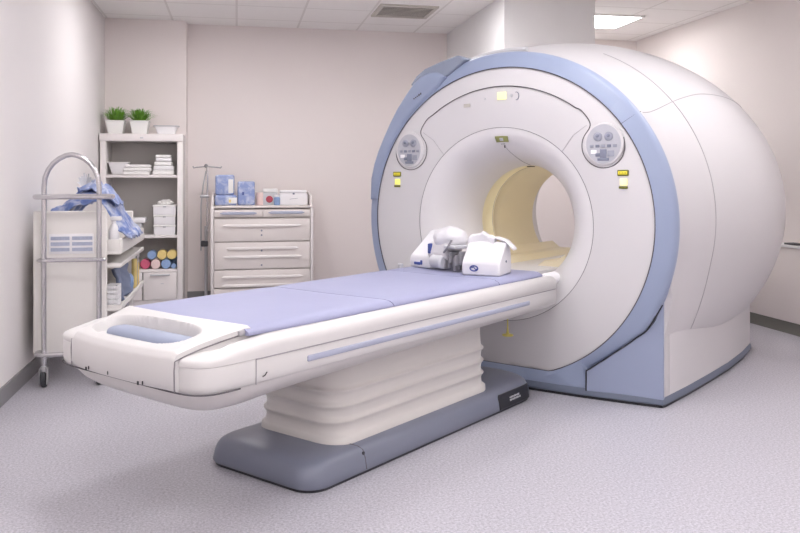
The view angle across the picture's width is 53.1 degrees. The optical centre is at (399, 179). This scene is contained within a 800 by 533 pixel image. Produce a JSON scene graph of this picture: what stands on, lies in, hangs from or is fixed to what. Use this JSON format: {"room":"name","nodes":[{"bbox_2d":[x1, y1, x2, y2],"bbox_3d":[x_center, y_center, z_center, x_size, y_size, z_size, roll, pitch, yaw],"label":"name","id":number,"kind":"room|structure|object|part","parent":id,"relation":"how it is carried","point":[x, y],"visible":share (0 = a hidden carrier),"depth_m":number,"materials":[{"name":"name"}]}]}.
{"room":"radiology room","nodes":[
{"label":"radiology room","id":0,"kind":"room"},
{"bbox_2d":[0,0,104,387],"bbox_3d":[-1.928,-0.180,2.694,0.100,2.900,11.250,0,0,-12],"label":"wall","id":1,"kind":"structure","parent":0,"point":[52,52],"depth_m":5.22,"materials":[{"name":"paint"}]},
{"bbox_2d":[0,357,51,407],"bbox_3d":[-1.856,1.220,2.622,0.012,0.100,11.080,0,0,-12],"label":"baseboard","id":2,"kind":"structure","parent":1,"relation":"attached to","point":[24,375],"depth_m":4.84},
{"bbox_2d":[105,18,186,298],"bbox_3d":[-2.598,-0.180,8.211,0.795,2.900,0.170,0,0,-12],"label":"wall","id":3,"kind":"structure","parent":0,"point":[146,59],"depth_m":8.13,"materials":[{"name":"paint"}]},
{"bbox_2d":[0,323,799,532],"bbox_3d":[1.012,1.320,3.294,6.100,0.100,11.450,0,0,-12],"label":"floor","id":4,"kind":"structure","parent":0,"point":[78,454],"depth_m":3.52,"materials":[{"name":"plastic"}]},
{"bbox_2d":[33,152,143,386],"bbox_3d":[-2.133,0.550,5.586,0.525,1.440,1.440,0,0,-12],"label":"cart","id":5,"kind":"object","parent":4,"relation":"on","point":[74,257],"depth_m":4.98,"materials":[{"name":"metal"}]},
{"bbox_3d":[-2.028,1.070,4.960,0.450,0.032,0.160,0,0,-12],"label":"cross rail","id":6,"kind":"part","parent":5,"relation":"part of","materials":[{"name":"silver metal"}]},
{"bbox_3d":[-2.060,0.645,5.001,0.435,0.900,0.024,0,0,-12],"label":"panel","id":7,"kind":"part","parent":5,"relation":"part of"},
{"bbox_3d":[-2.021,0.495,4.925,0.351,1.330,0.031,0,0,-12],"label":"push frame","id":8,"kind":"part","parent":5,"relation":"part of","materials":[{"name":"silver metal"}]},
{"bbox_3d":[-2.026,0.495,4.947,0.409,0.020,0.104,0,0,-12],"label":"cross rail","id":9,"kind":"part","parent":5,"relation":"part of","materials":[{"name":"silver metal"}]},
{"bbox_3d":[-2.018,0.105,4.959,0.480,0.032,0.165,0,0,-12],"label":"cross rail","id":10,"kind":"part","parent":5,"relation":"part of","materials":[{"name":"silver metal"}]},
{"bbox_2d":[50,189,142,238],"bbox_3d":[-2.057,0.216,5.444,0.544,0.371,0.716,0,0,-12],"label":"plastic bag","id":11,"kind":"object","parent":5,"relation":"on","point":[126,226],"visible":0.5,"depth_m":5.24,"materials":[{"name":"blue plastic"}]},
{"bbox_2d":[77,179,123,206],"bbox_3d":[-2.003,0.087,5.357,0.255,0.182,0.307,0,0,-12],"label":"plastic bag","id":12,"kind":"object","parent":11,"relation":"on","point":[106,188],"visible":0.81,"depth_m":5.26,"materials":[{"name":"blue plastic"}]},
{"bbox_2d":[78,173,93,185],"bbox_3d":[-2.088,-0.001,5.330,0.055,0.087,0.189,0,0,-1],"label":"film","id":13,"kind":"object","parent":12,"relation":"on","point":[84,180],"visible":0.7,"depth_m":5.30,"materials":[{"name":"grey plastic"}]},
{"bbox_2d":[107,283,120,304],"bbox_3d":[-1.846,0.745,5.155,0.079,0.138,0.148,0,0,-12],"label":"wire basket","id":14,"kind":"object","parent":5,"relation":"on","point":[111,295],"visible":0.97,"depth_m":5.10,"materials":[{"name":"white plastic"}]},
{"bbox_2d":[108,216,121,239],"bbox_3d":[-1.836,0.345,5.157,0.084,0.219,0.068,0,0,-12],"label":"spray bottle","id":15,"kind":"object","parent":5,"relation":"on","point":[113,233],"visible":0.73,"depth_m":5.13,"materials":[{"name":"white plastic"}]},
{"bbox_3d":[-2.319,0.670,6.271,0.435,0.850,0.024,0,0,-12],"label":"panel","id":16,"kind":"part","parent":5,"relation":"part of","materials":[{"name":"white plastic"}]},
{"bbox_3d":[-1.941,0.689,5.584,0.114,0.248,0.562,0,0,-12],"label":"folded apron","id":17,"kind":"part","parent":5,"relation":"part of","materials":[{"name":"blue fabric"}]},
{"bbox_2d":[107,280,143,310],"bbox_3d":[-2.133,0.815,5.663,0.495,0.040,1.280,0,0,-12],"label":"tray","id":18,"kind":"object","parent":5,"relation":"on","point":[128,297],"depth_m":5.49,"materials":[{"name":"white plastic"}]},
{"bbox_2d":[107,228,143,254],"bbox_3d":[-2.133,0.427,5.663,0.495,0.095,1.280,0,0,-12],"label":"tray","id":19,"kind":"object","parent":5,"relation":"on","point":[114,246],"depth_m":5.19,"materials":[{"name":"white plastic"}]},
{"bbox_2d":[107,247,143,267],"bbox_3d":[-2.133,0.545,5.663,0.495,0.030,1.280,0,0,-12],"label":"shelf","id":20,"kind":"object","parent":5,"relation":"attached to","point":[116,260],"depth_m":5.55,"materials":[{"name":"white metal"}]},
{"bbox_2d":[130,273,133,289],"bbox_3d":[-1.994,0.752,5.890,0.064,0.126,0.110,0,0,-12],"label":"pouch","id":21,"kind":"object","parent":5,"relation":"on","point":[131,275],"visible":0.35,"depth_m":5.88,"materials":[{"name":"blue fabric"}]},
{"bbox_2d":[132,258,136,287],"bbox_3d":[-2.000,0.705,6.022,0.040,0.220,0.040,0,0,-12],"label":"cardboard tube","id":22,"kind":"object","parent":5,"relation":"on","point":[134,260],"visible":0.7,"depth_m":6.00,"materials":[{"name":"yellow cardboard"}]},
{"bbox_3d":[-1.989,0.685,6.044,0.015,0.270,0.015,0,0,11],"label":"post","id":23,"kind":"part","parent":5,"relation":"part of","materials":[{"name":"metal"}]},
{"bbox_2d":[99,133,185,305],"bbox_3d":[-2.536,0.412,7.921,0.778,1.715,0.414,0,0,-12],"label":"shelf unit","id":24,"kind":"object","parent":4,"relation":"on","point":[139,193],"visible":0.59,"depth_m":7.91,"materials":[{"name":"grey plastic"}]},
{"bbox_3d":[-2.888,0.440,7.859,0.054,1.660,0.395,0,0,-12],"label":"panel","id":25,"kind":"part","parent":24,"relation":"part of","materials":[{"name":"white metal"}]},
{"bbox_2d":[101,107,127,132],"bbox_3d":[-2.773,-0.579,7.829,0.376,0.268,0.375,0,0,36],"label":"potted plant","id":26,"kind":"object","parent":24,"relation":"on","point":[117,123],"visible":0.99,"depth_m":7.75,"materials":[{"name":"green plant"}]},
{"bbox_3d":[-2.776,-0.511,7.823,0.180,0.132,0.180,0,0,-12],"label":"pot","id":27,"kind":"part","parent":26,"relation":"part of","materials":[{"name":"white ceramic"}]},
{"bbox_2d":[107,162,130,174],"bbox_3d":[-2.743,-0.111,7.809,0.200,0.122,0.150,0,0,-12],"label":"dish","id":28,"kind":"object","parent":24,"relation":"on","point":[116,168],"visible":0.92,"depth_m":7.75,"materials":[{"name":"white plastic"}]},
{"bbox_2d":[123,171,150,174],"bbox_3d":[-2.576,-0.066,7.843,0.255,0.032,0.169,0,0,-12],"label":"packet","id":29,"kind":"object","parent":24,"relation":"on","point":[124,172],"visible":1,"depth_m":7.77,"materials":[{"name":"white fabric"}]},
{"bbox_2d":[123,168,151,170],"bbox_3d":[-2.570,-0.099,7.844,0.260,0.032,0.160,0,0,-12],"label":"packet","id":30,"kind":"object","parent":29,"relation":"on","point":[124,169],"visible":0.97,"depth_m":7.77,"materials":[{"name":"white paper"}]},
{"bbox_2d":[125,164,151,167],"bbox_3d":[-2.564,-0.132,7.846,0.245,0.032,0.168,0,0,-12],"label":"packet","id":31,"kind":"object","parent":30,"relation":"on","point":[126,165],"visible":1,"depth_m":7.77,"materials":[{"name":"white fabric"}]},
{"bbox_3d":[-2.658,1.035,7.716,0.332,0.265,0.020,0,0,-12],"label":"door","id":32,"kind":"part","parent":24,"relation":"part of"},
{"bbox_2d":[133,217,146,227],"bbox_3d":[-2.638,0.455,7.819,0.300,0.170,0.202,0,0,-12],"label":"tray","id":33,"kind":"object","parent":24,"relation":"on","point":[139,221],"visible":0.21,"depth_m":7.75,"materials":[{"name":"grey plastic"}]},
{"bbox_3d":[-2.638,0.395,7.820,0.300,0.050,0.200,0,0,-12],"label":"lid","id":34,"kind":"part","parent":33,"relation":"part of","materials":[{"name":"white plastic"}]},
{"bbox_2d":[125,109,159,133],"bbox_3d":[-2.560,-0.577,7.878,0.411,0.263,0.401,0,0,-12],"label":"potted plant","id":35,"kind":"object","parent":24,"relation":"on","point":[139,124],"visible":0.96,"depth_m":7.80,"materials":[{"name":"green plant"}]},
{"bbox_3d":[-2.555,-0.511,7.868,0.180,0.132,0.180,0,0,-12],"label":"pot","id":36,"kind":"part","parent":35,"relation":"part of","materials":[{"name":"white ceramic"}]},
{"bbox_3d":[-2.576,0.440,8.116,0.670,1.620,0.012,0,0,-12],"label":"panel","id":37,"kind":"part","parent":24,"relation":"part of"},
{"bbox_2d":[140,258,150,268],"bbox_3d":[-2.496,0.825,7.849,0.094,0.094,0.140,0,0,-12],"label":"roll","id":38,"kind":"object","parent":24,"relation":"on","point":[145,263],"visible":0.98,"depth_m":7.78,"materials":[{"name":"red fabric"}]},
{"bbox_2d":[151,258,161,268],"bbox_3d":[-2.398,0.825,7.869,0.094,0.094,0.140,0,0,-12],"label":"roll","id":39,"kind":"object","parent":24,"relation":"on","point":[156,263],"visible":0.97,"depth_m":7.80,"materials":[{"name":"pink fabric"}]},
{"bbox_2d":[147,250,156,258],"bbox_3d":[-2.434,0.735,7.862,0.084,0.084,0.140,0,0,-12],"label":"roll","id":40,"kind":"object","parent":39,"relation":"on","point":[152,254],"visible":1,"depth_m":7.79,"materials":[{"name":"blue fabric"}]},
{"bbox_3d":[-2.333,1.035,7.783,0.312,0.265,0.020,0,0,-12],"label":"door","id":41,"kind":"part","parent":24,"relation":"part of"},
{"bbox_3d":[-2.329,0.925,7.763,0.187,0.014,0.022,0,0,-12],"label":"handle","id":42,"kind":"part","parent":24,"relation":"part of","materials":[{"name":"grey plastic"}]},
{"bbox_2d":[153,170,174,174],"bbox_3d":[-2.333,-0.071,7.903,0.200,0.044,0.150,0,0,-12],"label":"box","id":43,"kind":"object","parent":24,"relation":"on","point":[155,172],"visible":1,"depth_m":7.83,"materials":[{"name":"white paper"}]},
{"bbox_2d":[154,166,174,169],"bbox_3d":[-2.329,-0.115,7.904,0.190,0.040,0.150,0,0,-12],"label":"box","id":44,"kind":"object","parent":43,"relation":"on","point":[155,167],"visible":0.94,"depth_m":7.83,"materials":[{"name":"white fabric"}]},
{"bbox_2d":[154,162,172,165],"bbox_3d":[-2.333,-0.157,7.903,0.165,0.040,0.150,0,0,-12],"label":"box","id":45,"kind":"object","parent":44,"relation":"on","point":[155,163],"visible":0.99,"depth_m":7.83,"materials":[{"name":"white fabric"}]},
{"bbox_2d":[156,158,172,161],"bbox_3d":[-2.329,-0.195,7.904,0.150,0.034,0.150,0,0,-12],"label":"box","id":46,"kind":"object","parent":45,"relation":"on","point":[157,159],"visible":1,"depth_m":7.83,"materials":[{"name":"white plastic"}]},
{"bbox_2d":[156,155,171,157],"bbox_3d":[-2.333,-0.229,7.903,0.145,0.030,0.150,0,0,-12],"label":"box","id":47,"kind":"object","parent":46,"relation":"on","point":[157,156],"visible":0.96,"depth_m":7.83,"materials":[{"name":"white paper"}]},
{"bbox_2d":[153,224,176,234],"bbox_3d":[-2.319,0.491,7.907,0.215,0.097,0.219,0,0,-12],"label":"storage box","id":48,"kind":"object","parent":24,"relation":"on","point":[158,229],"visible":0.88,"depth_m":7.81,"materials":[{"name":"white plastic"}]},
{"bbox_2d":[153,214,176,224],"bbox_3d":[-2.319,0.393,7.907,0.215,0.097,0.219,0,0,-12],"label":"storage box","id":49,"kind":"object","parent":48,"relation":"on","point":[158,219],"visible":0.91,"depth_m":7.81,"materials":[{"name":"white plastic"}]},
{"bbox_2d":[153,204,176,214],"bbox_3d":[-2.319,0.295,7.907,0.225,0.097,0.219,0,0,-12],"label":"storage box","id":50,"kind":"object","parent":49,"relation":"on","point":[171,209],"visible":0.87,"depth_m":7.82,"materials":[{"name":"white plastic"}]},
{"bbox_3d":[-2.319,0.256,7.911,0.225,0.018,0.212,0,0,-12],"label":"lid","id":51,"kind":"part","parent":50,"relation":"part of","materials":[{"name":"white plastic"}]},
{"bbox_2d":[157,199,173,204],"bbox_3d":[-2.320,0.219,7.914,0.162,0.050,0.137,0,0,-12],"label":"cloth bundle","id":52,"kind":"object","parent":50,"relation":"on","point":[168,201],"visible":1,"depth_m":7.87,"materials":[{"name":"white fabric"}]},
{"bbox_3d":[-2.319,0.353,7.911,0.215,0.018,0.212,0,0,-12],"label":"lid","id":53,"kind":"part","parent":49,"relation":"part of","materials":[{"name":"white plastic"}]},
{"bbox_3d":[-2.319,0.452,7.911,0.215,0.018,0.212,0,0,-12],"label":"lid","id":54,"kind":"part","parent":48,"relation":"part of","materials":[{"name":"white plastic"}]},
{"bbox_2d":[153,125,178,133],"bbox_3d":[-2.311,-0.488,7.918,0.243,0.087,0.172,0,0,-12],"label":"basin","id":55,"kind":"object","parent":24,"relation":"on","point":[161,129],"visible":0.94,"depth_m":7.85,"materials":[{"name":"white plastic"}]},
{"bbox_2d":[161,258,171,268],"bbox_3d":[-2.303,0.825,7.889,0.094,0.094,0.140,0,0,-12],"label":"roll","id":56,"kind":"object","parent":24,"relation":"on","point":[166,263],"visible":0.98,"depth_m":7.82,"materials":[{"name":"blue fabric"}]},
{"bbox_2d":[157,249,167,259],"bbox_3d":[-2.340,0.735,7.881,0.092,0.092,0.140,0,0,-12],"label":"roll","id":57,"kind":"object","parent":56,"relation":"on","point":[162,254],"visible":0.97,"depth_m":7.82,"materials":[{"name":"yellow fabric"}]},
{"bbox_2d":[167,249,176,258],"bbox_3d":[-2.248,0.735,7.900,0.092,0.092,0.140,0,0,-12],"label":"roll","id":58,"kind":"object","parent":56,"relation":"on","point":[171,254],"visible":0.98,"depth_m":7.83,"materials":[{"name":"yellow fabric"}]},
{"bbox_2d":[171,262,176,268],"bbox_3d":[-2.231,0.846,7.903,0.052,0.052,0.140,0,0,-12],"label":"roll","id":59,"kind":"object","parent":24,"relation":"on","point":[174,264],"visible":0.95,"depth_m":7.84,"materials":[{"name":"blue fabric"}]},
{"bbox_3d":[-2.187,0.440,8.002,0.054,1.660,0.395,0,0,-12],"label":"panel","id":60,"kind":"part","parent":24,"relation":"part of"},
{"bbox_2d":[193,164,221,295],"bbox_3d":[-1.960,0.554,8.136,0.295,1.432,0.102,0,0,-12],"label":"stand","id":61,"kind":"object","parent":4,"relation":"on","point":[204,243],"visible":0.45,"depth_m":8.12,"materials":[{"name":"metal"}]},
{"bbox_2d":[211,192,312,294],"bbox_3d":[-1.425,0.699,8.252,1.016,1.143,0.509,0,0,-12],"label":"base cabinet","id":62,"kind":"object","parent":4,"relation":"on","point":[254,246],"visible":0.84,"depth_m":8.02,"materials":[{"name":"white metal"}]},
{"bbox_3d":[-1.863,0.770,7.935,0.030,1.000,0.020,0,0,-12],"label":"corner post","id":63,"kind":"part","parent":62,"relation":"part of","materials":[{"name":"white metal"}]},
{"bbox_2d":[215,195,236,205],"bbox_3d":[-1.780,0.209,8.178,0.220,0.105,0.163,0,0,-12],"label":"pack","id":64,"kind":"object","parent":62,"relation":"on","point":[219,199],"visible":0.99,"depth_m":8.10,"materials":[{"name":"blue plastic"}]},
{"bbox_2d":[215,175,233,194],"bbox_3d":[-1.792,0.053,8.186,0.190,0.205,0.142,0,0,-12],"label":"pack","id":65,"kind":"object","parent":64,"relation":"on","point":[224,184],"visible":1,"depth_m":8.12,"materials":[{"name":"blue plastic"}]},
{"bbox_3d":[-1.379,1.154,8.030,0.944,0.135,0.022,0,0,-12],"label":"drawer","id":66,"kind":"part","parent":62,"relation":"part of","materials":[{"name":"white metal"}]},
{"bbox_3d":[-1.612,0.337,7.983,0.469,0.070,0.022,0,0,-12],"label":"drawer","id":67,"kind":"part","parent":62,"relation":"part of","materials":[{"name":"white plastic"}]},
{"bbox_3d":[-1.608,0.335,7.964,0.360,0.027,0.018,0,0,-12],"label":"handle","id":68,"kind":"part","parent":62,"relation":"part of","materials":[{"name":"silver metal"}]},
{"bbox_2d":[237,181,254,204],"bbox_3d":[-1.583,0.139,8.229,0.175,0.245,0.142,0,0,-12],"label":"pack","id":69,"kind":"object","parent":62,"relation":"on","point":[245,189],"visible":0.99,"depth_m":8.16,"materials":[{"name":"blue plastic"}]},
{"bbox_3d":[-1.375,1.054,8.012,0.800,0.027,0.018,0,0,-12],"label":"handle","id":70,"kind":"part","parent":62,"relation":"part of","materials":[{"name":"white metal"}]},
{"bbox_2d":[256,192,262,204],"bbox_3d":[-1.439,0.197,8.239,0.084,0.130,0.084,0,0,-12],"label":"roll","id":71,"kind":"object","parent":62,"relation":"on","point":[259,195],"visible":0.74,"depth_m":8.20,"materials":[{"name":"pink paper"}]},
{"bbox_3d":[-1.379,0.989,8.030,0.944,0.175,0.022,0,0,-12],"label":"drawer","id":72,"kind":"part","parent":62,"relation":"part of","materials":[{"name":"white metal"}]},
{"bbox_3d":[-1.379,0.758,8.030,0.944,0.266,0.022,0,0,-12],"label":"drawer","id":73,"kind":"part","parent":62,"relation":"part of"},
{"bbox_3d":[-1.379,0.504,8.030,0.944,0.225,0.022,0,0,-12],"label":"drawer","id":74,"kind":"part","parent":62,"relation":"part of","materials":[{"name":"white metal"}]},
{"bbox_3d":[-1.375,0.458,8.012,0.780,0.027,0.018,0,0,-12],"label":"handle","id":75,"kind":"part","parent":62,"relation":"part of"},
{"bbox_3d":[-1.375,0.970,8.012,0.800,0.027,0.018,0,0,-12],"label":"handle","id":76,"kind":"part","parent":62,"relation":"part of","materials":[{"name":"white metal"}]},
{"bbox_3d":[-1.375,0.769,8.012,0.780,0.027,0.018,0,0,-12],"label":"handle","id":77,"kind":"part","parent":62,"relation":"part of","materials":[{"name":"white metal"}]},
{"bbox_3d":[-1.375,0.684,8.012,0.720,0.027,0.018,0,0,-12],"label":"handle","id":78,"kind":"part","parent":62,"relation":"part of","materials":[{"name":"silver metal"}]},
{"bbox_2d":[263,192,277,204],"bbox_3d":[-1.352,0.197,8.294,0.160,0.130,0.146,0,0,-12],"label":"box","id":79,"kind":"object","parent":62,"relation":"on","point":[268,197],"visible":0.83,"depth_m":8.22,"materials":[{"name":"white cardboard"}]},
{"bbox_2d":[266,196,272,202],"bbox_3d":[-1.342,0.202,8.225,0.072,0.071,0.005,0,0,-12],"label":"label","id":80,"kind":"object","parent":79,"relation":"attached to","point":[269,199],"depth_m":8.22,"materials":[{"name":"red paper"}]},
{"bbox_2d":[263,188,277,191],"bbox_3d":[-1.347,0.111,8.298,0.150,0.038,0.130,0,0,-12],"label":"packet","id":81,"kind":"object","parent":79,"relation":"on","point":[275,189],"visible":0.97,"depth_m":8.23,"materials":[{"name":"white plastic"}]},
{"bbox_2d":[274,195,279,204],"bbox_3d":[-1.262,0.208,8.204,0.064,0.106,0.063,0,0,-12],"label":"jar","id":82,"kind":"object","parent":62,"relation":"on","point":[276,198],"visible":0.92,"depth_m":8.18,"materials":[{"name":"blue plastic"}]},
{"bbox_3d":[-1.143,0.330,8.059,0.360,0.027,0.018,0,0,-12],"label":"handle","id":83,"kind":"part","parent":62,"relation":"part of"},
{"bbox_3d":[-1.147,0.337,8.078,0.469,0.070,0.022,0,0,-12],"label":"drawer","id":84,"kind":"part","parent":62,"relation":"part of","materials":[{"name":"white metal"}]},
{"bbox_2d":[279,190,307,204],"bbox_3d":[-1.112,0.185,8.319,0.290,0.153,0.174,0,0,-12],"label":"box","id":85,"kind":"object","parent":62,"relation":"on","point":[287,197],"visible":0.94,"depth_m":8.24,"materials":[{"name":"white plastic"}]},
{"bbox_3d":[-1.112,0.124,8.321,0.275,0.032,0.155,0,0,-12],"label":"lid","id":86,"kind":"part","parent":85,"relation":"part of","materials":[{"name":"white plastic"}]},
{"bbox_3d":[-0.897,0.770,8.132,0.030,0.970,0.020,0,0,-12],"label":"corner post","id":87,"kind":"part","parent":62,"relation":"part of","materials":[{"name":"white metal"}]},
{"bbox_2d":[62,263,559,492],"bbox_3d":[-0.207,0.889,3.926,0.946,0.762,2.709,0,0,38],"label":"table","id":88,"kind":"object","parent":4,"relation":"on","point":[348,397],"depth_m":3.46,"materials":[{"name":"plastic"}]},
{"bbox_2d":[134,287,393,335],"bbox_3d":[-0.595,0.541,3.417,0.790,0.032,0.832,0,0,38],"label":"pad","id":89,"kind":"object","parent":88,"relation":"on","point":[268,309],"visible":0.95,"depth_m":3.31,"materials":[{"name":"fabric"}]},
{"bbox_3d":[-0.227,0.640,3.912,0.926,0.164,2.585,0,0,38],"label":"rail","id":90,"kind":"part","parent":88,"relation":"part of","materials":[{"name":"white plastic"}]},
{"bbox_2d":[275,270,498,306],"bbox_3d":[-0.062,0.541,4.104,0.790,0.032,0.894,0,0,38],"label":"pad","id":91,"kind":"object","parent":88,"relation":"on","point":[399,288],"visible":0.98,"depth_m":4.02,"materials":[{"name":"fabric"}]},
{"bbox_2d":[390,266,541,284],"bbox_3d":[0.361,0.541,4.650,0.790,0.032,0.477,0,0,38],"label":"pad","id":92,"kind":"object","parent":88,"relation":"on","point":[514,275],"visible":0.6,"depth_m":4.50,"materials":[{"name":"fabric"}]},
{"bbox_2d":[410,226,467,270],"bbox_3d":[0.272,0.399,4.734,0.273,0.258,0.439,0,0,-40],"label":"coil","id":93,"kind":"object","parent":92,"relation":"on","point":[442,248],"visible":0.95,"depth_m":4.62,"materials":[{"name":"grey plastic"}]},
{"bbox_2d":[433,226,467,244],"bbox_3d":[0.294,0.342,4.690,0.195,0.144,0.216,0,0,-40],"label":"cushion","id":94,"kind":"object","parent":93,"relation":"on","point":[448,235],"depth_m":4.62,"materials":[{"name":"white fabric"}]},
{"bbox_3d":[0.327,0.385,4.599,0.130,0.020,0.091,0,0,-40],"label":"hinge plate","id":95,"kind":"part","parent":93,"relation":"part of","materials":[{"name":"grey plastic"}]},
{"bbox_2d":[462,231,516,276],"bbox_3d":[0.502,0.407,4.446,0.262,0.237,0.218,0,0,26],"label":"coil","id":96,"kind":"object","parent":92,"relation":"on","point":[485,255],"visible":1,"depth_m":4.40,"materials":[{"name":"white plastic"}]},
{"bbox_3d":[0.637,0.838,4.738,0.068,0.175,0.068,0,0,38],"label":"hanging pull","id":97,"kind":"part","parent":88,"relation":"part of","materials":[{"name":"yellow plastic"}]},
{"bbox_3d":[0.637,1.214,4.487,0.027,0.080,0.343,0,0,38],"label":"badge panel","id":98,"kind":"part","parent":88,"relation":"part of","materials":[{"name":"plastic"}]},
{"bbox_3d":[0.875,0.580,4.693,0.072,0.071,0.160,0,0,38],"label":"docking knob","id":99,"kind":"part","parent":88,"relation":"part of","materials":[{"name":"white plastic"}]},
{"bbox_2d":[371,43,785,407],"bbox_3d":[1.294,0.165,5.864,2.522,2.306,2.334,0,0,38],"label":"scanner","id":100,"kind":"object","parent":4,"relation":"on","point":[676,194],"visible":0.89,"depth_m":4.82,"materials":[{"name":"plastic"}]},
{"bbox_2d":[618,171,626,174],"bbox_3d":[1.250,-0.038,4.492,0.052,0.018,0.002,0,0,38],"label":"light","id":101,"kind":"object","parent":100,"relation":"on","point":[618,171],"depth_m":4.49,"materials":[{"name":"yellow plastic"}]},
{"bbox_3d":[1.302,0.918,4.577,0.447,0.612,0.111,0,0,28],"label":"corner panel","id":102,"kind":"part","parent":100,"relation":"part of","materials":[{"name":"blue plastic"}]},
{"bbox_2d":[750,243,799,336],"bbox_3d":[3.305,0.905,6.390,0.155,0.730,4.220,0,0,-12],"label":"wall","id":103,"kind":"structure","parent":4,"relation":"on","point":[776,306],"depth_m":6.66,"materials":[{"name":"paint"}]},
{"bbox_2d":[784,242,799,245],"bbox_3d":[3.264,0.531,6.606,0.090,0.014,0.160,0,0,-12],"label":"wall rail","id":104,"kind":"object","parent":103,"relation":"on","point":[789,243],"visible":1,"depth_m":6.58,"materials":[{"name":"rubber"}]},
{"bbox_2d":[187,24,635,290],"bbox_3d":[-0.124,-0.180,8.854,6.100,2.900,0.100,0,0,-12],"label":"wall","id":105,"kind":"structure","parent":0,"point":[312,111],"depth_m":8.63,"materials":[{"name":"paint"}]},
{"bbox_2d":[187,291,210,297],"bbox_3d":[0.277,1.220,8.879,5.105,0.100,0.012,0,0,-12],"label":"baseboard","id":106,"kind":"structure","parent":105,"relation":"attached to","point":[190,294],"depth_m":8.38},
{"bbox_2d":[91,0,752,40],"bbox_3d":[1.012,-1.680,3.294,6.100,0.100,11.450,0,0,-12],"label":"ceiling","id":107,"kind":"structure","parent":0,"point":[660,15],"depth_m":7.80,"materials":[{"name":"paint"}]},
{"bbox_2d":[371,4,438,18],"bbox_3d":[0.041,-1.622,7.724,0.560,0.016,0.540,0,0,-12],"label":"ceiling vent","id":108,"kind":"object","parent":107,"relation":"in","point":[383,10],"visible":1,"depth_m":7.71,"materials":[{"name":"white metal"}]},
{"bbox_2d":[595,14,644,28],"bbox_3d":[2.062,-1.622,8.198,0.630,0.016,0.630,0,0,-12],"label":"recessed light","id":109,"kind":"object","parent":107,"relation":"in","point":[604,21],"visible":0.51,"depth_m":8.14,"materials":[{"name":"white plastic"}]},
{"bbox_2d":[595,16,637,27],"bbox_3d":[2.062,-1.624,8.198,0.590,0.008,0.590,0,0,-12],"label":"diffuser","id":110,"kind":"object","parent":109,"relation":"attached to","point":[600,21],"depth_m":8.19,"materials":[{"name":"white plastic"}]},
{"bbox_2d":[447,0,594,58],"bbox_3d":[1.139,-1.255,8.066,0.856,0.750,1.950,0,0,-12],"label":"wall","id":111,"kind":"structure","parent":0,"point":[502,24],"depth_m":7.15,"materials":[{"name":"paint"}]},
{"bbox_2d":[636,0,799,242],"bbox_3d":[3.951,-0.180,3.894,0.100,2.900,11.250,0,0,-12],"label":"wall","id":112,"kind":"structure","parent":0,"point":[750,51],"depth_m":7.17,"materials":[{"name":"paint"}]}
]}

